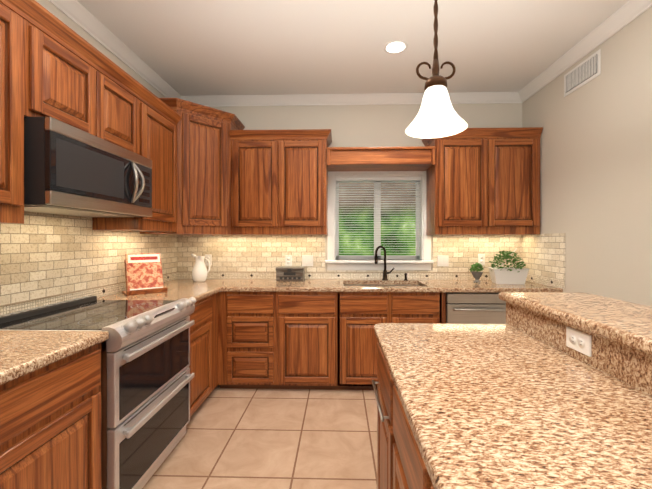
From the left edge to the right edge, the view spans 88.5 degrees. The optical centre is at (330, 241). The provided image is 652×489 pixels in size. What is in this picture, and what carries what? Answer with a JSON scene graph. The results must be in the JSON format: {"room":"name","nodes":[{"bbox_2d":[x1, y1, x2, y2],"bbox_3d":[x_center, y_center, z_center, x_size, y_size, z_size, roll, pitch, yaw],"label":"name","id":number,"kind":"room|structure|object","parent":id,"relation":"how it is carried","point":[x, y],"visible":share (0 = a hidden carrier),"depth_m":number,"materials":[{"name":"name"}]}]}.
{"room":"kitchen","nodes":[
{"label":"kitchen","id":0,"kind":"room"},
{"bbox_2d":[35,0,165,234],"bbox_3d":[-1.793,-0.089,0.059,0.150,2.820,7.000,0,0,2],"label":"wall","id":1,"kind":"structure","parent":0,"point":[65,19],"depth_m":2.35,"materials":[{"name":"beige paint"}]},
{"bbox_2d":[0,0,35,223],"bbox_3d":[-1.506,-0.539,1.371,0.346,0.925,0.220,0,0,2],"label":"upper cabinet","id":2,"kind":"object","parent":1,"relation":"attached to","point":[17,22],"depth_m":1.42,"materials":[{"name":"brown wood"}]},
{"bbox_2d":[36,16,107,140],"bbox_3d":[-1.497,-0.780,1.720,0.346,0.444,0.480,0,0,2],"label":"upper cabinet","id":3,"kind":"object","parent":1,"relation":"attached to","point":[52,65],"depth_m":1.70,"materials":[{"name":"brown wood"}]},
{"bbox_2d":[24,117,151,216],"bbox_3d":[-1.413,-0.357,1.904,0.482,0.397,0.815,0,0,2],"label":"microwave","id":4,"kind":"object","parent":3,"relation":"attached to","point":[70,170],"visible":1,"depth_m":1.68,"materials":[{"name":"silver metal"}]},
{"bbox_2d":[0,211,179,314],"bbox_3d":[-1.654,0.109,2.148,0.011,0.584,2.760,0,0,2],"label":"tile backsplash","id":5,"kind":"structure","parent":1,"relation":"attached to","point":[47,259],"depth_m":2.09,"materials":[{"name":"tile"}]},
{"bbox_2d":[48,0,183,99],"bbox_3d":[-1.674,-1.458,0.128,0.082,0.082,6.849,0,0,2],"label":"crown molding","id":6,"kind":"structure","parent":1,"relation":"attached to","point":[96,29],"depth_m":2.47,"materials":[{"name":"white"}]},
{"bbox_2d":[108,68,143,156],"bbox_3d":[-1.487,-0.781,2.080,0.346,0.444,0.480,0,0,2],"label":"upper cabinet","id":7,"kind":"object","parent":1,"relation":"attached to","point":[125,102],"depth_m":2.15,"materials":[{"name":"brown wood"}]},
{"bbox_2d":[92,96,179,231],"bbox_3d":[-1.473,-0.541,2.594,0.346,0.925,0.548,0,0,2],"label":"upper cabinet","id":8,"kind":"object","parent":1,"relation":"attached to","point":[160,127],"depth_m":2.56,"materials":[{"name":"brown wood"}]},
{"bbox_2d":[142,385,376,488],"bbox_3d":[1.702,1.346,0.043,7.140,0.050,7.150,0,0,2],"label":"floor","id":9,"kind":"structure","parent":0,"point":[233,438],"depth_m":2.18,"materials":[{"name":"tile"}]},
{"bbox_2d":[0,343,101,488],"bbox_3d":[-1.347,0.881,1.213,0.671,0.876,0.588,0,0,2],"label":"base cabinet","id":10,"kind":"object","parent":9,"relation":"on","point":[50,426],"depth_m":1.24,"materials":[{"name":"brown wood"}]},
{"bbox_2d":[0,330,108,384],"bbox_3d":[-1.343,0.423,1.134,0.688,0.040,0.748,0,0,2],"label":"countertop","id":11,"kind":"structure","parent":10,"relation":"on","point":[23,352],"depth_m":1.28,"materials":[{"name":"stone"}]},
{"bbox_2d":[0,296,195,488],"bbox_3d":[-1.272,0.833,1.891,0.754,0.929,0.759,0,0,2],"label":"range","id":12,"kind":"object","parent":9,"relation":"on","point":[147,377],"visible":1,"depth_m":1.73,"materials":[{"name":"silver metal"}]},
{"bbox_2d":[188,293,215,416],"bbox_3d":[-1.312,0.878,2.538,0.671,0.876,0.521,0,0,2],"label":"base cabinet","id":13,"kind":"object","parent":9,"relation":"on","point":[203,333],"depth_m":2.58,"materials":[{"name":"brown wood"}]},
{"bbox_2d":[216,293,217,385],"bbox_3d":[-1.305,0.877,3.171,0.651,0.876,0.744,0,0,2],"label":"base cabinet","id":14,"kind":"object","parent":9,"relation":"on","point":[216,293],"depth_m":2.91,"materials":[{"name":"brown wood"}]},
{"bbox_2d":[97,287,219,301],"bbox_3d":[-1.304,0.421,2.582,0.688,0.040,0.615,0,0,2],"label":"countertop","id":15,"kind":"structure","parent":14,"relation":"on","point":[174,293],"depth_m":2.51,"materials":[{"name":"stone"}]},
{"bbox_2d":[122,253,167,295],"bbox_3d":[-1.459,0.249,2.632,0.280,0.304,0.229,0,0,-40],"label":"cookbook","id":16,"kind":"object","parent":15,"relation":"on","point":[143,273],"visible":1,"depth_m":2.59,"materials":[{"name":"red paper"}]},
{"bbox_2d":[218,292,277,388],"bbox_3d":[-0.720,0.877,3.221,0.514,0.876,0.616,0,0,2],"label":"base cabinet","id":17,"kind":"object","parent":9,"relation":"on","point":[247,321],"depth_m":2.92,"materials":[{"name":"brown wood"}]},
{"bbox_2d":[278,292,341,389],"bbox_3d":[-0.186,0.877,3.207,0.555,0.876,0.616,0,0,2],"label":"base cabinet","id":18,"kind":"object","parent":9,"relation":"on","point":[301,340],"depth_m":2.90,"materials":[{"name":"brown wood"}]},
{"bbox_2d":[164,279,562,292],"bbox_3d":[0.171,0.419,3.190,3.606,0.040,0.633,0,0,2],"label":"countertop","id":19,"kind":"structure","parent":18,"relation":"on","point":[226,285],"depth_m":3.02,"materials":[{"name":"stone"}]},
{"bbox_2d":[191,254,209,281],"bbox_3d":[-1.282,0.261,3.317,0.187,0.275,0.150,0,0,2],"label":"ceramic pitcher","id":20,"kind":"object","parent":19,"relation":"on","point":[199,272],"visible":1,"depth_m":3.27,"materials":[{"name":"white ceramic"}]},
{"bbox_2d":[276,266,304,280],"bbox_3d":[-0.398,0.329,3.392,0.278,0.139,0.168,0,0,2],"label":"radio","id":21,"kind":"object","parent":19,"relation":"on","point":[290,273],"visible":0.96,"depth_m":3.31,"materials":[{"name":"grey plastic"}]},
{"bbox_2d":[375,246,394,279],"bbox_3d":[0.552,0.222,3.394,0.209,0.353,0.122,0,0,2],"label":"faucet","id":22,"kind":"object","parent":19,"relation":"on","point":[385,272],"visible":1,"depth_m":3.40,"materials":[{"name":"black metal"}]},
{"bbox_2d":[469,263,483,282],"bbox_3d":[1.429,0.303,3.261,0.135,0.192,0.132,0,0,2],"label":"potted plant","id":23,"kind":"object","parent":19,"relation":"on","point":[476,274],"visible":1,"depth_m":3.23,"materials":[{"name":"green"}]},
{"bbox_2d":[488,248,529,283],"bbox_3d":[1.687,0.232,3.183,0.334,0.334,0.304,0,0,2],"label":"basket planter","id":24,"kind":"object","parent":19,"relation":"on","point":[507,274],"visible":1,"depth_m":3.11,"materials":[{"name":"white ceramic"}]},
{"bbox_2d":[342,284,389,315],"bbox_3d":[0.319,0.548,3.185,0.375,0.213,0.390,0,0,2],"label":"drawer","id":25,"kind":"object","parent":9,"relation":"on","point":[353,303],"depth_m":2.89,"materials":[{"name":"brown wood"}]},
{"bbox_2d":[372,343,387,488],"bbox_3d":[0.541,0.880,1.369,0.654,0.875,0.500,0,0,2],"label":"base cabinet","id":26,"kind":"object","parent":9,"relation":"on","point":[381,394],"depth_m":1.37,"materials":[{"name":"brown wood"}]},
{"bbox_2d":[374,292,651,488],"bbox_3d":[0.689,0.347,0.293,1.029,0.194,2.700,0,0,2],"label":"countertop","id":27,"kind":"structure","parent":26,"relation":"on","point":[512,403],"depth_m":0.88,"materials":[{"name":"stone"}]},
{"bbox_2d":[566,327,590,356],"bbox_3d":[0.843,0.341,1.139,0.007,0.070,0.115,0,0,2],"label":"outlet","id":28,"kind":"object","parent":27,"relation":"attached to","point":[578,341],"visible":1,"depth_m":1.13,"materials":[{"name":"white plastic"}]},
{"bbox_2d":[388,369,418,488],"bbox_3d":[0.528,0.881,0.894,0.654,0.875,0.450,0,0,2],"label":"base cabinet","id":29,"kind":"object","parent":9,"relation":"on","point":[400,463],"depth_m":1.00,"materials":[{"name":"brown wood"}]},
{"bbox_2d":[386,285,429,315],"bbox_3d":[0.696,0.548,3.174,0.350,0.213,0.390,0,0,2],"label":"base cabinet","id":30,"kind":"object","parent":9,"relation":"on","point":[401,303],"depth_m":2.88,"materials":[{"name":"brown wood"}]},
{"bbox_2d":[416,449,433,488],"bbox_3d":[0.515,0.882,0.419,0.654,0.875,0.500,0,0,2],"label":"base cabinet","id":31,"kind":"object","parent":9,"relation":"on","point":[423,481],"depth_m":0.72,"materials":[{"name":"brown wood"}]},
{"bbox_2d":[446,293,505,323],"bbox_3d":[1.305,0.877,3.137,0.596,0.865,0.675,0,0,2],"label":"dishwasher","id":32,"kind":"object","parent":9,"relation":"on","point":[475,308],"visible":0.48,"depth_m":2.86,"materials":[{"name":"silver metal"}]},
{"bbox_2d":[77,0,628,95],"bbox_3d":[1.702,-1.539,0.037,7.140,0.080,7.150,0,0,2],"label":"ceiling","id":33,"kind":"structure","parent":0,"point":[227,47],"depth_m":2.51,"materials":[{"name":"white paint"}]},
{"bbox_2d":[384,40,407,53],"bbox_3d":[0.508,-1.501,2.597,0.184,0.006,0.184,0,0,2],"label":"recessed light","id":34,"kind":"object","parent":33,"relation":"in","point":[395,46],"visible":1,"depth_m":2.59,"materials":[{"name":"white glass"}]},
{"bbox_2d":[405,0,467,137],"bbox_3d":[0.342,-0.931,1.083,0.192,1.139,0.192,0,0,2],"label":"pendant light","id":35,"kind":"object","parent":33,"relation":"hanging from","point":[437,116],"visible":1,"depth_m":1.08,"materials":[{"name":"white glass"}]},
{"bbox_2d":[211,103,521,279],"bbox_3d":[0.182,-0.096,3.582,3.910,2.820,0.150,0,0,2],"label":"wall","id":36,"kind":"structure","parent":0,"point":[367,125],"depth_m":3.50,"materials":[{"name":"beige paint"}]},
{"bbox_2d":[140,98,244,234],"bbox_3d":[-1.269,-0.635,3.180,0.722,1.144,0.722,0,0,2],"label":"upper cabinet","id":37,"kind":"object","parent":36,"relation":"attached to","point":[203,172],"visible":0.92,"depth_m":3.01,"materials":[{"name":"brown wood"}]},
{"bbox_2d":[230,135,284,234],"bbox_3d":[-0.689,-0.525,3.353,0.519,0.922,0.346,0,0,2],"label":"upper cabinet","id":38,"kind":"object","parent":36,"relation":"attached to","point":[257,161],"depth_m":3.18,"materials":[{"name":"brown wood"}]},
{"bbox_2d":[285,135,328,234],"bbox_3d":[-0.289,-0.525,3.342,0.518,0.922,0.346,0,0,2],"label":"upper cabinet","id":39,"kind":"object","parent":36,"relation":"attached to","point":[306,171],"depth_m":3.17,"materials":[{"name":"brown wood"}]},
{"bbox_2d":[180,235,519,279],"bbox_3d":[0.180,0.165,3.500,3.606,0.466,0.011,0,0,2],"label":"tile backsplash","id":40,"kind":"structure","parent":36,"relation":"attached to","point":[233,256],"depth_m":3.51,"materials":[{"name":"tile"}]},
{"bbox_2d":[205,254,211,264],"bbox_3d":[-1.285,0.199,3.533,0.070,0.115,0.007,0,0,2],"label":"electrical outlet plate","id":41,"kind":"object","parent":40,"relation":"attached to","point":[208,257],"visible":0.75,"depth_m":3.53,"materials":[{"name":"white plastic"}]},
{"bbox_2d":[285,255,291,265],"bbox_3d":[-0.435,0.206,3.510,0.070,0.115,0.007,0,0,2],"label":"electrical outlet plate","id":42,"kind":"object","parent":40,"relation":"attached to","point":[288,260],"visible":0.9,"depth_m":3.51,"materials":[{"name":"white plastic"}]},
{"bbox_2d":[302,255,312,265],"bbox_3d":[-0.235,0.206,3.504,0.116,0.115,0.009,0,0,2],"label":"switch plate","id":43,"kind":"object","parent":40,"relation":"attached to","point":[307,260],"visible":0.98,"depth_m":3.50,"materials":[{"name":"white plastic"}]},
{"bbox_2d":[437,255,448,266],"bbox_3d":[1.169,0.206,3.466,0.116,0.115,0.009,0,0,2],"label":"switch plate","id":44,"kind":"object","parent":40,"relation":"attached to","point":[442,260],"visible":1,"depth_m":3.46,"materials":[{"name":"white plastic"}]},
{"bbox_2d":[478,254,484,264],"bbox_3d":[1.564,0.189,3.456,0.070,0.115,0.007,0,0,2],"label":"electrical outlet plate","id":45,"kind":"object","parent":40,"relation":"attached to","point":[481,259],"visible":0.96,"depth_m":3.45,"materials":[{"name":"white plastic"}]},
{"bbox_2d":[180,92,525,106],"bbox_3d":[0.224,-1.464,3.461,3.518,0.082,0.082,0,0,2],"label":"crown molding","id":46,"kind":"structure","parent":36,"relation":"attached to","point":[463,97],"depth_m":3.46,"materials":[{"name":"white wood"}]},
{"bbox_2d":[327,171,430,259],"bbox_3d":[0.509,-0.271,3.559,1.075,0.980,0.158,0,0,2],"label":"window","id":47,"kind":"structure","parent":36,"relation":"in","point":[425,246],"depth_m":3.50,"materials":[{"name":"white"}]},
{"bbox_2d":[336,177,420,255],"bbox_3d":[0.509,-0.246,3.553,0.897,0.856,0.040,0,0,2],"label":"window blinds","id":48,"kind":"object","parent":47,"relation":"attached to","point":[378,178],"visible":0.98,"depth_m":3.55,"materials":[{"name":"white plastic"}]},
{"bbox_2d":[325,260,433,269],"bbox_3d":[0.508,0.251,3.519,1.115,0.105,0.160,0,0,2],"label":"window sill","id":49,"kind":"structure","parent":36,"relation":"attached to","point":[372,265],"depth_m":3.48,"materials":[{"name":"white wood"}]},
{"bbox_2d":[327,146,434,171],"bbox_3d":[0.481,-0.801,3.316,1.017,0.170,0.356,0,0,2],"label":"window valance","id":50,"kind":"object","parent":36,"relation":"attached to","point":[380,158],"visible":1,"depth_m":3.17,"materials":[{"name":"brown wood"}]},
{"bbox_2d":[425,135,496,234],"bbox_3d":[1.266,-0.525,3.300,0.547,0.922,0.346,0,0,2],"label":"upper cabinet","id":51,"kind":"object","parent":36,"relation":"attached to","point":[482,181],"depth_m":3.13,"materials":[{"name":"brown wood"}]},
{"bbox_2d":[497,131,541,234],"bbox_3d":[1.693,-0.525,3.289,0.548,0.922,0.346,0,0,2],"label":"upper cabinet","id":52,"kind":"object","parent":36,"relation":"attached to","point":[518,156],"depth_m":3.12,"materials":[{"name":"brown wood"}]},
{"bbox_2d":[522,6,651,306],"bbox_3d":[2.040,-0.095,2.737,0.150,2.820,1.440,0,0,2],"label":"wall","id":53,"kind":"structure","parent":0,"point":[596,172],"depth_m":2.38,"materials":[{"name":"beige paint"}]},
{"bbox_2d":[520,233,564,288],"bbox_3d":[1.967,0.166,3.113,0.011,0.466,0.637,0,0,2],"label":"tile backsplash","id":54,"kind":"structure","parent":53,"relation":"attached to","point":[543,254],"depth_m":3.05,"materials":[{"name":"tile"}]},
{"bbox_2d":[564,49,600,96],"bbox_3d":[1.954,-1.297,2.612,0.013,0.185,0.390,0,0,2],"label":"air vent","id":55,"kind":"object","parent":53,"relation":"in","point":[587,70],"visible":1,"depth_m":2.58,"materials":[{"name":"white metal"}]},
{"bbox_2d":[516,0,648,99],"bbox_3d":[1.922,-1.462,2.697,0.082,0.082,1.320,0,0,2],"label":"crown molding","id":56,"kind":"structure","parent":53,"relation":"attached to","point":[624,15],"depth_m":2.52,"materials":[{"name":"white wood"}]},
{"bbox_2d":[632,0,651,11],"bbox_3d":[3.473,-1.461,1.934,3.224,0.082,0.082,0,0,2],"label":"crown molding","id":57,"kind":"structure","parent":53,"relation":"attached to","point":[635,3],"depth_m":2.05,"materials":[{"name":"white wood"}]},
{"label":"outside","id":58,"kind":"structure","parent":0,"visible":0},
{"bbox_2d":[339,183,415,254],"bbox_3d":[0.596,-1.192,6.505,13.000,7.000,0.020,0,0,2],"label":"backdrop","id":59,"kind":"structure","parent":58,"point":[371,245],"depth_m":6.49,"materials":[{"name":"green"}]}
]}

